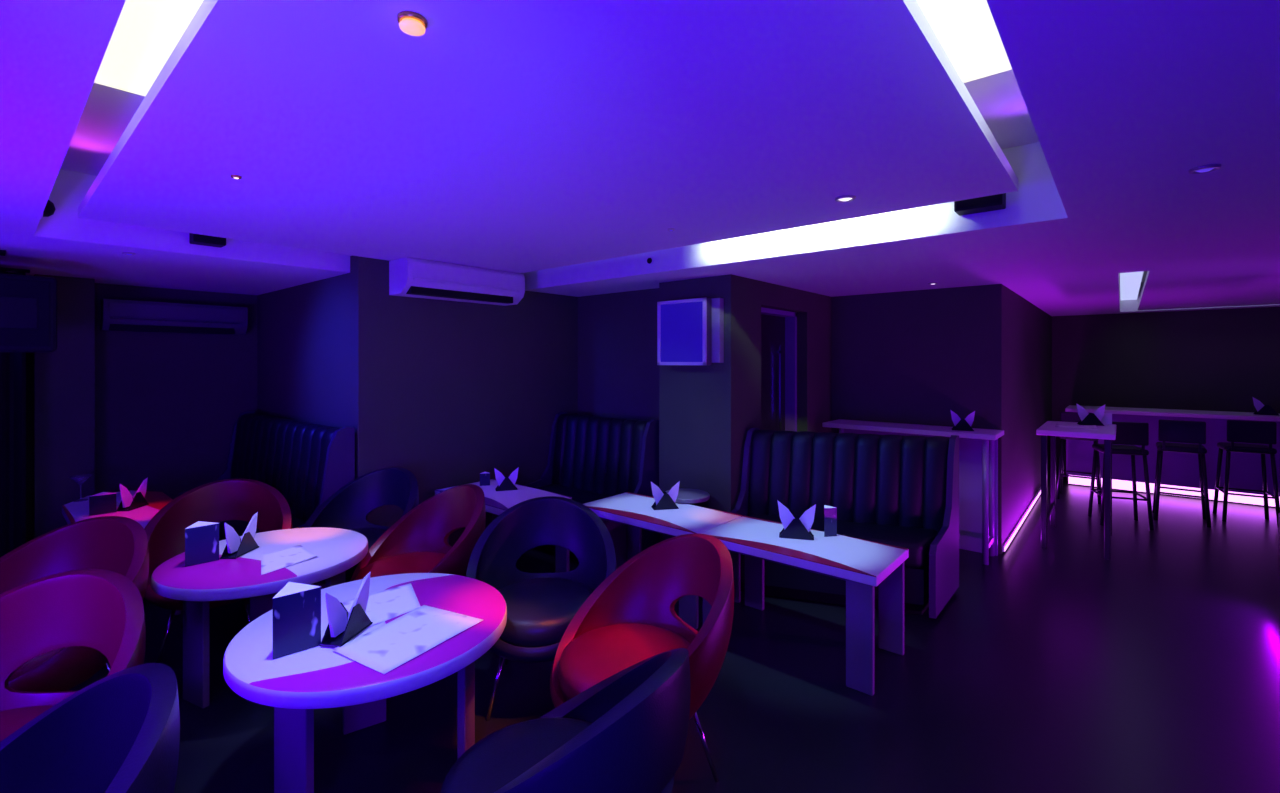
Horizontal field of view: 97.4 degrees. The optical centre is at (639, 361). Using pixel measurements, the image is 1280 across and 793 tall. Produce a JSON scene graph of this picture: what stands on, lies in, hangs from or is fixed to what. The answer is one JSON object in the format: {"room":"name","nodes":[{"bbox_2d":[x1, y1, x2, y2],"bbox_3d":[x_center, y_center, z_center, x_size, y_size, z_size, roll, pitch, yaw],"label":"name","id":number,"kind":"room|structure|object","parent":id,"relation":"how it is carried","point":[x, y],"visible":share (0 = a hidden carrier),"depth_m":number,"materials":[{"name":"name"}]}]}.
{"room":"entertainment venue","nodes":[
{"label":"entertainment venue","id":0,"kind":"room"},
{"bbox_2d":[26,274,256,541],"bbox_3d":[-5.217,0.475,3.901,0.800,2.250,4.330,0,0,41],"label":"wall","id":1,"kind":"structure","parent":0,"point":[126,408],"depth_m":4.76,"materials":[{"name":"grey paint"}]},
{"bbox_2d":[100,299,247,334],"bbox_3d":[-4.048,-0.384,4.934,0.229,0.252,0.980,0,0,41],"label":"air conditioner","id":2,"kind":"object","parent":1,"relation":"attached to","point":[115,314],"visible":1,"depth_m":4.83,"materials":[{"name":"grey plastic"}]},
{"bbox_2d":[109,324,233,333],"bbox_3d":[-4.038,-0.284,4.886,0.052,0.052,0.840,0,0,41],"label":"outlet","id":3,"kind":"object","parent":2,"relation":"attached to","point":[179,328],"depth_m":4.88,"materials":[{"name":"black plastic"}]},
{"bbox_2d":[257,256,577,546],"bbox_3d":[-2.366,0.415,5.705,2.780,2.370,2.120,0,0,41],"label":"wall","id":4,"kind":"structure","parent":0,"point":[447,393],"depth_m":4.59,"materials":[{"name":"grey paint"}]},
{"bbox_2d":[389,257,524,305],"bbox_3d":[-1.407,-0.619,4.455,0.303,0.252,1.030,0,0,41],"label":"air conditioner","id":5,"kind":"object","parent":4,"relation":"attached to","point":[408,277],"visible":1,"depth_m":4.27,"materials":[{"name":"white plastic"}]},
{"bbox_2d":[406,286,512,303],"bbox_3d":[-1.379,-0.519,4.390,0.073,0.052,0.890,0,0,41],"label":"outlet","id":6,"kind":"object","parent":5,"relation":"attached to","point":[432,291],"depth_m":4.34,"materials":[{"name":"black plastic"}]},
{"bbox_2d":[578,288,658,420],"bbox_3d":[-0.668,0.475,6.732,4.020,2.250,1.650,0,0,41],"label":"wall","id":7,"kind":"structure","parent":0,"point":[618,369],"depth_m":5.25,"materials":[{"name":"grey paint"}]},
{"bbox_2d":[0,0,1279,315],"bbox_3d":[1.449,-0.885,3.763,11.100,0.470,12.800,0,0,41],"label":"ceiling","id":8,"kind":"structure","parent":0,"point":[1103,111],"depth_m":2.41,"materials":[{"name":"white paint"}]},
{"bbox_2d":[0,267,29,272],"bbox_3d":[-4.518,-0.615,3.381,0.024,0.024,1.150,0,0,41],"label":"rail","id":9,"kind":"object","parent":8,"relation":"attached to","point":[1,268],"visible":1,"depth_m":3.76,"materials":[{"name":"black plastic"}]},
{"bbox_2d":[0,250,56,352],"bbox_3d":[-3.800,-0.354,3.233,0.462,0.588,0.600,0,0,41],"label":"loudspeaker","id":10,"kind":"object","parent":8,"relation":"hanging from","point":[28,304],"visible":1,"depth_m":3.23,"materials":[{"name":"black plastic"}]},
{"bbox_2d":[0,278,49,346],"bbox_3d":[-3.636,-0.280,3.092,0.015,0.380,0.540,0,0,41],"label":"grille","id":11,"kind":"object","parent":10,"relation":"attached to","point":[24,302],"depth_m":3.21,"materials":[{"name":"black metal"}]},
{"bbox_2d":[41,199,55,218],"bbox_3d":[-2.848,-0.740,2.700,0.112,0.112,0.057,0,0,41],"label":"ceiling sensor","id":12,"kind":"object","parent":8,"relation":"attached to","point":[49,210],"visible":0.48,"depth_m":2.68,"materials":[{"name":"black plastic"}]},
{"bbox_2d":[94,0,202,95],"bbox_3d":[-0.940,-1.000,1.208,2.500,0.030,0.270,0,0,41],"label":"recessed light","id":13,"kind":"object","parent":8,"relation":"in","point":[146,33],"visible":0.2,"depth_m":1.72,"materials":[{"name":"white plastic"}]},
{"bbox_2d":[189,233,225,247],"bbox_3d":[-2.613,-0.765,3.400,0.116,0.110,0.160,0,0,41],"label":"ceiling speaker","id":14,"kind":"object","parent":8,"relation":"attached to","point":[197,239],"visible":0.45,"depth_m":3.37,"materials":[{"name":"black plastic"}]},
{"bbox_2d":[196,234,223,242],"bbox_3d":[-2.571,-0.765,3.365,0.006,0.090,0.136,0,0,41],"label":"grille","id":15,"kind":"object","parent":14,"relation":"attached to","point":[199,238],"depth_m":3.35,"materials":[{"name":"black plastic"}]},
{"bbox_2d":[78,0,1017,273],"bbox_3d":[-0.630,-0.775,2.691,3.770,0.050,2.635,0,0,41],"label":"ceiling panel","id":16,"kind":"object","parent":8,"relation":"attached to","point":[513,136],"visible":0.92,"depth_m":1.80,"materials":[{"name":"white paint"}]},
{"bbox_2d":[231,174,241,179],"bbox_3d":[-1.627,-0.744,2.265,0.037,0.012,0.037,0,0,41],"label":"recessed light","id":17,"kind":"object","parent":16,"relation":"attached to","point":[233,176],"visible":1,"depth_m":2.26,"materials":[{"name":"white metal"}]},
{"bbox_2d":[397,11,427,35],"bbox_3d":[-0.499,-0.737,1.231,0.062,0.026,0.062,0,0,41],"label":"recessed light","id":18,"kind":"object","parent":16,"relation":"attached to","point":[412,23],"visible":1,"depth_m":1.22,"materials":[{"name":"white glass"}]},
{"bbox_2d":[835,195,855,201],"bbox_3d":[0.938,-0.744,2.568,0.094,0.012,0.094,0,0,41],"label":"recessed light","id":19,"kind":"object","parent":16,"relation":"attached to","point":[844,198],"visible":1,"depth_m":2.55,"materials":[{"name":"beige"}]},
{"bbox_2d":[647,257,653,264],"bbox_3d":[0.069,-0.740,4.105,0.055,0.055,0.034,0,0,41],"label":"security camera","id":20,"kind":"object","parent":8,"relation":"attached to","point":[650,260],"visible":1,"depth_m":4.09,"materials":[{"name":"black plastic"}]},
{"bbox_2d":[917,0,1011,82],"bbox_3d":[0.625,-1.000,1.243,0.290,0.030,1.800,0,0,41],"label":"recessed light","id":21,"kind":"object","parent":8,"relation":"in","point":[966,30],"visible":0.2,"depth_m":1.70,"materials":[{"name":"white plastic"}]},
{"bbox_2d":[954,193,1005,215],"bbox_3d":[1.635,-0.795,2.704,0.200,0.130,0.116,0,0,41],"label":"ceiling speaker","id":22,"kind":"object","parent":8,"relation":"attached to","point":[993,202],"visible":0.48,"depth_m":2.67,"materials":[{"name":"black plastic"}]},
{"bbox_2d":[956,194,998,208],"bbox_3d":[1.599,-0.795,2.663,0.176,0.110,0.006,0,0,41],"label":"grille","id":23,"kind":"object","parent":22,"relation":"attached to","point":[993,200],"depth_m":2.66,"materials":[{"name":"black plastic"}]},
{"bbox_2d":[1120,271,1143,299],"bbox_3d":[4.939,-0.815,5.658,0.160,0.030,4.200,0,0,41],"label":"recessed light","id":24,"kind":"object","parent":8,"relation":"in","point":[1130,282],"visible":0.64,"depth_m":5.80,"materials":[{"name":"white plastic"}]},
{"bbox_2d":[1188,164,1220,173],"bbox_3d":[1.891,-0.644,1.882,0.079,0.012,0.079,0,0,41],"label":"recessed light","id":25,"kind":"object","parent":8,"relation":"in","point":[1210,167],"visible":1,"depth_m":1.87,"materials":[{"name":"beige"}]},
{"bbox_2d":[67,475,1279,792],"bbox_3d":[1.449,1.650,3.763,11.100,0.100,12.800,0,0,41],"label":"floor","id":26,"kind":"structure","parent":0,"point":[1154,666],"depth_m":2.72,"materials":[{"name":"grey tile"}]},
{"bbox_2d":[0,569,145,741],"bbox_3d":[-1.966,1.176,1.682,0.760,0.854,0.742,0,0,-4],"label":"tub chair","id":27,"kind":"object","parent":26,"relation":"on","point":[102,610],"visible":0.46,"depth_m":1.96,"materials":[{"name":"red leather"}]},
{"bbox_2d":[0,516,148,691],"bbox_3d":[-2.564,1.176,2.381,0.760,0.854,0.742,0,0,-1],"label":"tub chair","id":28,"kind":"object","parent":26,"relation":"on","point":[119,544],"visible":0.47,"depth_m":2.59,"materials":[{"name":"red leather"}]},
{"bbox_2d":[0,663,179,792],"bbox_3d":[-1.358,1.176,1.091,0.760,0.854,0.742,0,0,39],"label":"tub chair","id":29,"kind":"object","parent":26,"relation":"on","point":[120,732],"visible":1,"depth_m":1.39,"materials":[{"name":"black leather"}]},
{"bbox_2d":[62,490,180,614],"bbox_3d":[-3.483,1.300,3.804,1.480,0.600,0.540,0,0,41],"label":"table","id":30,"kind":"object","parent":26,"relation":"on","point":[72,512],"visible":0.24,"depth_m":3.79,"materials":[{"name":"grey laminate"}]},
{"bbox_2d":[69,474,91,501],"bbox_3d":[-4.034,0.910,4.052,0.124,0.178,0.124,0,0,41],"label":"cocktail glass","id":31,"kind":"object","parent":30,"relation":"on","point":[80,479],"visible":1,"depth_m":4.04,"materials":[{"name":"clear glass"}]},
{"bbox_2d":[69,474,91,484],"bbox_3d":[-4.034,0.853,4.052,0.124,0.063,0.124,0,0,41],"label":"bowl","id":32,"kind":"object","parent":31,"relation":"on","point":[80,479],"depth_m":4.04,"materials":[{"name":"clear glass"}]},
{"bbox_2d":[89,492,116,515],"bbox_3d":[-3.568,0.935,3.734,0.133,0.126,0.115,0,0,-43],"label":"tent card","id":33,"kind":"object","parent":30,"relation":"on","point":[103,502],"visible":1,"depth_m":3.69,"materials":[{"name":"black plastic"}]},
{"bbox_2d":[117,492,148,510],"bbox_3d":[-3.472,0.946,3.847,0.080,0.106,0.180,0,0,-7],"label":"napkin holder","id":34,"kind":"object","parent":30,"relation":"on","point":[139,501],"visible":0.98,"depth_m":3.83,"materials":[{"name":"black plastic"}]},
{"bbox_2d":[119,484,132,507],"bbox_3d":[-3.481,0.896,3.803,0.015,0.172,0.115,0,0,-6],"label":"folded napkin","id":35,"kind":"object","parent":34,"relation":"in","point":[126,497],"visible":0.9,"depth_m":3.79,"materials":[{"name":"white paper"}]},
{"bbox_2d":[133,477,147,498],"bbox_3d":[-3.461,0.896,3.891,0.015,0.172,0.115,0,0,-7],"label":"folded napkin","id":36,"kind":"object","parent":34,"relation":"in","point":[143,486],"visible":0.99,"depth_m":3.91,"materials":[{"name":"white paper"}]},
{"bbox_2d":[144,478,291,662],"bbox_3d":[-2.466,1.176,3.287,0.760,0.854,0.742,0,0,-26],"label":"tub chair","id":37,"kind":"object","parent":26,"relation":"on","point":[227,499],"visible":0.38,"depth_m":3.47,"materials":[{"name":"red leather"}]},
{"bbox_2d":[151,527,367,707],"bbox_3d":[-1.942,1.300,2.943,0.934,0.600,0.934,0,0,41],"label":"round table","id":38,"kind":"object","parent":26,"relation":"on","point":[338,550],"visible":0.8,"depth_m":2.66,"materials":[{"name":"grey laminate"}]},
{"bbox_2d":[185,521,218,566],"bbox_3d":[-2.212,0.905,2.828,0.119,0.186,0.138,0,0,44],"label":"tent card","id":39,"kind":"object","parent":38,"relation":"on","point":[201,538],"visible":1,"depth_m":2.79,"materials":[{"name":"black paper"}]},
{"bbox_2d":[220,532,258,558],"bbox_3d":[-2.090,0.946,2.939,0.080,0.106,0.180,0,0,0],"label":"napkin holder","id":40,"kind":"object","parent":38,"relation":"on","point":[248,544],"visible":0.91,"depth_m":2.92,"materials":[{"name":"black plastic"}]},
{"bbox_2d":[224,523,239,552],"bbox_3d":[-2.104,0.896,2.897,0.015,0.172,0.115,0,0,0],"label":"folded napkin","id":41,"kind":"object","parent":40,"relation":"in","point":[232,538],"visible":0.89,"depth_m":2.88,"materials":[{"name":"white paper"}]},
{"bbox_2d":[241,512,257,540],"bbox_3d":[-2.074,0.896,2.981,0.015,0.172,0.115,0,0,0],"label":"folded napkin","id":42,"kind":"object","parent":40,"relation":"in","point":[251,527],"visible":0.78,"depth_m":3.00,"materials":[{"name":"white paper"}]},
{"bbox_2d":[261,545,317,574],"bbox_3d":[-1.814,0.995,2.848,0.338,0.008,0.277,0,0,41],"label":"menu sheet","id":43,"kind":"object","parent":38,"relation":"on","point":[279,559],"visible":1,"depth_m":2.85,"materials":[{"name":"white paper"}]},
{"bbox_2d":[174,411,354,588],"bbox_3d":[-3.011,1.029,4.401,2.069,1.142,0.590,0,0,39],"label":"bench","id":44,"kind":"object","parent":26,"relation":"on","point":[307,463],"visible":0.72,"depth_m":4.19,"materials":[{"name":"black leather"}]},
{"bbox_2d":[303,467,418,584],"bbox_3d":[-1.831,1.176,3.655,0.760,0.854,0.742,0,0,18],"label":"tub chair","id":45,"kind":"object","parent":26,"relation":"on","point":[349,508],"visible":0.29,"depth_m":3.91,"materials":[{"name":"black leather"}]},
{"bbox_2d":[223,573,506,792],"bbox_3d":[-1.019,1.300,2.191,0.974,0.600,0.974,0,0,41],"label":"round table","id":46,"kind":"object","parent":26,"relation":"on","point":[299,683],"visible":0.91,"depth_m":1.90,"materials":[{"name":"grey laminate"}]},
{"bbox_2d":[272,582,320,658],"bbox_3d":[-1.222,0.895,1.980,0.148,0.206,0.128,0,0,-43],"label":"tent card","id":47,"kind":"object","parent":46,"relation":"on","point":[297,606],"visible":1,"depth_m":1.94,"materials":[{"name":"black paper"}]},
{"bbox_2d":[320,602,372,646],"bbox_3d":[-1.069,0.941,2.053,0.082,0.109,0.184,0,0,8],"label":"napkin holder","id":48,"kind":"object","parent":46,"relation":"on","point":[358,621],"visible":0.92,"depth_m":2.02,"materials":[{"name":"black plastic"}]},
{"bbox_2d":[325,593,347,636],"bbox_3d":[-1.089,0.890,2.012,0.016,0.177,0.118,0,0,8],"label":"folded napkin","id":49,"kind":"object","parent":48,"relation":"in","point":[337,615],"visible":0.94,"depth_m":2.00,"materials":[{"name":"white paper"}]},
{"bbox_2d":[348,572,370,619],"bbox_3d":[-1.047,0.890,2.094,0.015,0.177,0.118,0,0,8],"label":"folded napkin","id":50,"kind":"object","parent":48,"relation":"in","point":[362,596],"visible":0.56,"depth_m":2.11,"materials":[{"name":"white paper"}]},
{"bbox_2d":[341,583,419,626],"bbox_3d":[-1.043,0.998,2.332,0.320,0.002,0.323,0,0,41],"label":"menu sheet","id":51,"kind":"object","parent":46,"relation":"on","point":[384,605],"visible":0.8,"depth_m":2.32,"materials":[{"name":"white paper"}]},
{"bbox_2d":[332,605,482,673],"bbox_3d":[-0.845,0.994,2.059,0.312,0.006,0.433,0,0,30],"label":"menu sheet","id":52,"kind":"object","parent":46,"relation":"on","point":[393,644],"visible":1,"depth_m":2.03,"materials":[{"name":"white paper"}]},
{"bbox_2d":[350,484,485,581],"bbox_3d":[-1.246,1.176,3.169,0.760,0.854,0.742,0,0,43],"label":"tub chair","id":53,"kind":"object","parent":26,"relation":"on","point":[417,542],"visible":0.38,"depth_m":3.37,"materials":[{"name":"red leather"}]},
{"bbox_2d":[435,479,571,572],"bbox_3d":[-1.055,1.300,4.284,0.980,0.600,0.550,0,0,41],"label":"table","id":54,"kind":"object","parent":26,"relation":"on","point":[496,502],"visible":0.22,"depth_m":4.21,"materials":[{"name":"grey laminate"}]},
{"bbox_2d":[480,472,489,485],"bbox_3d":[-1.260,0.948,4.567,0.082,0.100,0.071,0,0,-15],"label":"tent card","id":55,"kind":"object","parent":54,"relation":"on","point":[485,476],"visible":0.96,"depth_m":4.53,"materials":[{"name":"plastic"}]},
{"bbox_2d":[495,476,517,490],"bbox_3d":[-1.046,0.950,4.402,0.166,0.098,0.074,0,0,-19],"label":"napkin holder","id":56,"kind":"object","parent":54,"relation":"on","point":[506,484],"visible":0.99,"depth_m":4.37,"materials":[{"name":"black plastic"}]},
{"bbox_2d":[494,468,504,485],"bbox_3d":[-1.088,0.904,4.401,0.106,0.159,0.014,0,0,-19],"label":"folded napkin","id":57,"kind":"object","parent":56,"relation":"in","point":[499,476],"visible":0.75,"depth_m":4.39,"materials":[{"name":"white paper"}]},
{"bbox_2d":[508,467,518,484],"bbox_3d":[-1.005,0.904,4.401,0.106,0.159,0.014,0,0,-19],"label":"folded napkin","id":58,"kind":"object","parent":56,"relation":"in","point":[513,477],"visible":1,"depth_m":4.40,"materials":[{"name":"white paper"}]},
{"bbox_2d":[466,496,616,720],"bbox_3d":[-0.482,1.176,2.781,0.760,0.854,0.742,0,0,-4],"label":"tub chair","id":59,"kind":"object","parent":26,"relation":"on","point":[541,607],"visible":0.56,"depth_m":2.91,"materials":[{"name":"black leather"}]},
{"bbox_2d":[439,648,690,792],"bbox_3d":[-0.226,1.176,1.529,0.742,0.854,0.760,0,0,32],"label":"tub chair","id":60,"kind":"object","parent":26,"relation":"on","point":[626,732],"visible":1,"depth_m":1.34,"materials":[{"name":"black leather"}]},
{"bbox_2d":[523,412,658,566],"bbox_3d":[-0.504,1.039,4.819,1.170,1.122,0.670,0,0,41],"label":"bench","id":61,"kind":"object","parent":26,"relation":"on","point":[591,458],"visible":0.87,"depth_m":4.83,"materials":[{"name":"black leather"}]},
{"bbox_2d":[550,533,733,781],"bbox_3d":[0.007,1.176,2.237,0.742,0.854,0.760,0,0,-28],"label":"tub chair","id":62,"kind":"object","parent":26,"relation":"on","point":[630,618],"visible":0.7,"depth_m":2.34,"materials":[{"name":"red leather"}]},
{"bbox_2d":[583,492,742,628],"bbox_3d":[0.126,1.310,3.877,1.033,0.580,0.530,0,0,41],"label":"table","id":63,"kind":"object","parent":26,"relation":"on","point":[633,510],"visible":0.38,"depth_m":3.74,"materials":[{"name":"grey laminate"}]},
{"bbox_2d":[651,492,678,509],"bbox_3d":[0.175,0.966,3.921,0.180,0.106,0.080,0,0,-12],"label":"napkin holder","id":64,"kind":"object","parent":63,"relation":"on","point":[666,502],"visible":1,"depth_m":3.88,"materials":[{"name":"black plastic"}]},
{"bbox_2d":[651,482,663,504],"bbox_3d":[0.130,0.916,3.926,0.115,0.172,0.015,0,0,-12],"label":"folded napkin","id":65,"kind":"object","parent":64,"relation":"in","point":[657,493],"visible":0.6,"depth_m":3.92,"materials":[{"name":"white paper"}]},
{"bbox_2d":[668,481,679,501],"bbox_3d":[0.220,0.916,3.914,0.115,0.172,0.015,0,0,-12],"label":"folded napkin","id":66,"kind":"object","parent":64,"relation":"in","point":[673,493],"visible":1,"depth_m":3.91,"materials":[{"name":"white paper"}]},
{"bbox_2d":[665,489,709,503],"bbox_3d":[0.345,1.292,4.196,0.350,0.617,0.350,0,0,41],"label":"side table","id":67,"kind":"object","parent":26,"relation":"on","point":[685,496],"visible":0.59,"depth_m":4.11,"materials":[{"name":"grey laminate"}]},
{"bbox_2d":[701,516,908,695],"bbox_3d":[0.910,1.310,3.204,1.020,0.580,0.530,0,0,41],"label":"table","id":68,"kind":"object","parent":26,"relation":"on","point":[865,565],"visible":0.77,"depth_m":3.06,"materials":[{"name":"grey laminate"}]},
{"bbox_2d":[779,515,813,539],"bbox_3d":[0.912,0.962,3.275,0.194,0.115,0.086,0,0,16],"label":"napkin holder","id":69,"kind":"object","parent":68,"relation":"on","point":[795,529],"visible":0.99,"depth_m":3.24,"materials":[{"name":"black plastic"}]},
{"bbox_2d":[777,500,794,528],"bbox_3d":[0.872,0.908,3.302,0.124,0.186,0.016,0,0,16],"label":"folded napkin","id":70,"kind":"object","parent":69,"relation":"in","point":[786,517],"visible":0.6,"depth_m":3.30,"materials":[{"name":"white paper"}]},
{"bbox_2d":[799,504,815,531],"bbox_3d":[0.952,0.908,3.246,0.124,0.186,0.016,0,0,16],"label":"folded napkin","id":71,"kind":"object","parent":69,"relation":"in","point":[807,518],"visible":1,"depth_m":3.23,"materials":[{"name":"white paper"}]},
{"bbox_2d":[824,505,836,536],"bbox_3d":[1.106,0.935,3.316,0.082,0.166,0.071,0,0,-11],"label":"tent card","id":72,"kind":"object","parent":68,"relation":"on","point":[830,513],"visible":1,"depth_m":3.28,"materials":[{"name":"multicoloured paper"}]},
{"bbox_2d":[730,428,958,618],"bbox_3d":[1.354,1.054,3.913,1.652,1.092,0.604,0,0,19],"label":"bench","id":73,"kind":"object","parent":26,"relation":"on","point":[895,490],"visible":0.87,"depth_m":3.92,"materials":[{"name":"black leather"}]},
{"bbox_2d":[822,419,1003,564],"bbox_3d":[2.358,1.083,4.946,1.380,1.035,0.420,0,0,41],"label":"counter","id":74,"kind":"object","parent":26,"relation":"on","point":[978,448],"depth_m":4.74,"materials":[{"name":"white laminate"}]},
{"bbox_2d":[822,419,1003,439],"bbox_3d":[2.358,0.585,4.946,1.380,0.040,0.420,0,0,41],"label":"countertop","id":75,"kind":"structure","parent":74,"relation":"on","point":[987,434],"depth_m":4.82,"materials":[{"name":"white laminate"}]},
{"bbox_2d":[952,419,973,430],"bbox_3d":[2.665,0.517,4.644,0.158,0.094,0.070,0,0,24],"label":"napkin holder","id":76,"kind":"object","parent":74,"relation":"on","point":[962,425],"visible":1,"depth_m":4.61,"materials":[{"name":"black plastic"}]},
{"bbox_2d":[950,410,960,425],"bbox_3d":[2.636,0.473,4.670,0.101,0.152,0.013,0,0,24],"label":"folded napkin","id":77,"kind":"object","parent":76,"relation":"in","point":[955,418],"visible":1,"depth_m":4.67,"materials":[{"name":"white paper"}]},
{"bbox_2d":[965,411,974,425],"bbox_3d":[2.693,0.473,4.615,0.101,0.152,0.013,0,0,24],"label":"folded napkin","id":78,"kind":"object","parent":76,"relation":"in","point":[970,418],"visible":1,"depth_m":4.60,"materials":[{"name":"white paper"}]},
{"bbox_2d":[1036,421,1115,559],"bbox_3d":[3.913,1.090,5.023,0.520,1.020,0.950,0,0,41],"label":"table","id":79,"kind":"object","parent":26,"relation":"on","point":[1107,432],"visible":0.97,"depth_m":4.81,"materials":[{"name":"white laminate"}]},
{"bbox_2d":[1055,424,1097,429],"bbox_3d":[3.870,0.571,4.981,0.310,0.015,0.300,0,0,41],"label":"menu sheet","id":80,"kind":"object","parent":79,"relation":"on","point":[1089,427],"visible":1,"depth_m":4.96,"materials":[{"name":"white paper"}]},
{"bbox_2d":[1077,413,1104,425],"bbox_3d":[4.143,0.524,5.168,0.187,0.110,0.083,0,0,27],"label":"napkin holder","id":81,"kind":"object","parent":79,"relation":"on","point":[1090,419],"visible":0.98,"depth_m":5.13,"materials":[{"name":"black plastic"}]},
{"bbox_2d":[1076,403,1088,420],"bbox_3d":[4.110,0.472,5.201,0.120,0.179,0.016,0,0,27],"label":"folded napkin","id":82,"kind":"object","parent":81,"relation":"in","point":[1082,413],"visible":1,"depth_m":5.20,"materials":[{"name":"white paper"}]},
{"bbox_2d":[1094,404,1105,420],"bbox_3d":[4.174,0.472,5.133,0.120,0.179,0.016,0,0,27],"label":"folded napkin","id":83,"kind":"object","parent":81,"relation":"in","point":[1099,412],"visible":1,"depth_m":5.12,"materials":[{"name":"white paper"}]},
{"bbox_2d":[1101,412,1111,424],"bbox_3d":[4.301,0.523,5.214,0.122,0.110,0.106,0,0,40],"label":"tent card","id":84,"kind":"object","parent":79,"relation":"on","point":[1106,419],"visible":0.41,"depth_m":5.16,"materials":[{"name":"white paper"}]},
{"bbox_2d":[1056,412,1101,503],"bbox_3d":[5.147,1.091,6.586,0.412,1.021,0.392,0,0,41],"label":"bar stool","id":85,"kind":"object","parent":26,"relation":"on","point":[1064,416],"visible":0.66,"depth_m":6.54,"materials":[{"name":"black metal"}]},
{"bbox_2d":[1088,421,1153,529],"bbox_3d":[4.770,1.091,5.592,0.412,1.021,0.392,0,0,23],"label":"bar stool","id":86,"kind":"object","parent":26,"relation":"on","point":[1128,434],"visible":0.8,"depth_m":5.44,"materials":[{"name":"black leather"}]},
{"bbox_2d":[1065,405,1279,507],"bbox_3d":[7.355,1.095,5.964,4.500,1.010,0.670,0,0,41],"label":"bar counter","id":87,"kind":"object","parent":26,"relation":"on","point":[1179,469],"depth_m":6.59,"materials":[{"name":"white laminate"}]},
{"bbox_2d":[1065,405,1279,421],"bbox_3d":[7.355,0.613,5.964,4.500,0.045,0.670,0,0,41],"label":"countertop","id":88,"kind":"structure","parent":87,"relation":"on","point":[1071,408],"depth_m":6.57,"materials":[{"name":"white laminate"}]},
{"bbox_2d":[1253,405,1279,415],"bbox_3d":[6.981,0.534,6.265,0.187,0.110,0.083,0,0,37],"label":"napkin holder","id":89,"kind":"object","parent":87,"relation":"on","point":[1267,409],"visible":1,"depth_m":6.24,"materials":[{"name":"black plastic"}]},
{"bbox_2d":[1253,397,1264,411],"bbox_3d":[6.954,0.482,6.303,0.120,0.179,0.016,0,0,37],"label":"folded napkin","id":90,"kind":"object","parent":89,"relation":"in","point":[1258,405],"visible":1,"depth_m":6.31,"materials":[{"name":"white paper"}]},
{"bbox_2d":[1152,419,1210,527],"bbox_3d":[5.485,1.091,5.704,0.412,1.021,0.392,0,0,41],"label":"bar stool","id":91,"kind":"object","parent":26,"relation":"on","point":[1180,431],"visible":1,"depth_m":5.60,"materials":[{"name":"black metal"}]},
{"bbox_2d":[1213,420,1279,526],"bbox_3d":[6.125,1.091,5.682,0.412,1.021,0.392,0,0,35],"label":"bar stool","id":92,"kind":"object","parent":26,"relation":"on","point":[1259,432],"visible":0.98,"depth_m":5.59,"materials":[{"name":"black metal"}]},
{"bbox_2d":[1278,512,1279,576],"bbox_3d":[3.600,1.300,2.492,0.620,0.600,2.950,0,0,41],"label":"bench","id":93,"kind":"object","parent":26,"relation":"on","point":[1279,512],"visible":1,"depth_m":3.77,"materials":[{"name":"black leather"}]},
{"bbox_2d":[659,274,831,541],"bbox_3d":[1.034,0.475,5.107,0.680,2.250,1.900,0,0,41],"label":"wall pillar","id":94,"kind":"structure","parent":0,"point":[707,412],"depth_m":4.41,"materials":[{"name":"grey paint"}]},
{"bbox_2d":[657,298,723,364],"bbox_3d":[0.382,-0.225,4.320,0.525,0.500,0.145,0,0,41],"label":"wall screen","id":95,"kind":"object","parent":94,"relation":"attached to","point":[689,331],"visible":1,"depth_m":4.23,"materials":[{"name":"grey plastic"}]},
{"bbox_2d":[761,307,796,431],"bbox_3d":[1.116,0.570,4.965,0.170,2.060,0.870,0,0,41],"label":"door frame","id":96,"kind":"structure","parent":94,"relation":"attached to","point":[790,317],"depth_m":5.23,"materials":[{"name":"purple"}]},
{"bbox_2d":[761,314,784,430],"bbox_3d":[1.101,0.580,4.978,0.090,2.040,0.830,0,0,41],"label":"door","id":97,"kind":"structure","parent":96,"relation":"attached to","point":[772,327],"depth_m":5.08,"materials":[{"name":"black"}]},
{"bbox_2d":[832,284,1051,554],"bbox_3d":[2.106,0.475,8.338,6.140,2.250,4.400,0,0,41],"label":"wall","id":98,"kind":"structure","parent":0,"point":[916,356],"depth_m":5.16,"materials":[{"name":"grey paint"}]},
{"bbox_2d":[1002,487,1040,551],"bbox_3d":[4.126,1.555,5.960,0.020,0.050,3.380,0,0,41],"label":"led strip","id":99,"kind":"object","parent":98,"relation":"attached to","point":[1010,537],"visible":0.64,"depth_m":5.39,"materials":[{"name":"white plastic"}]},
{"bbox_2d":[1052,307,1279,474],"bbox_3d":[7.848,0.475,6.509,4.960,2.250,0.300,0,0,41],"label":"wall","id":100,"kind":"structure","parent":0,"point":[1215,359],"depth_m":7.23,"materials":[{"name":"grey paint"}]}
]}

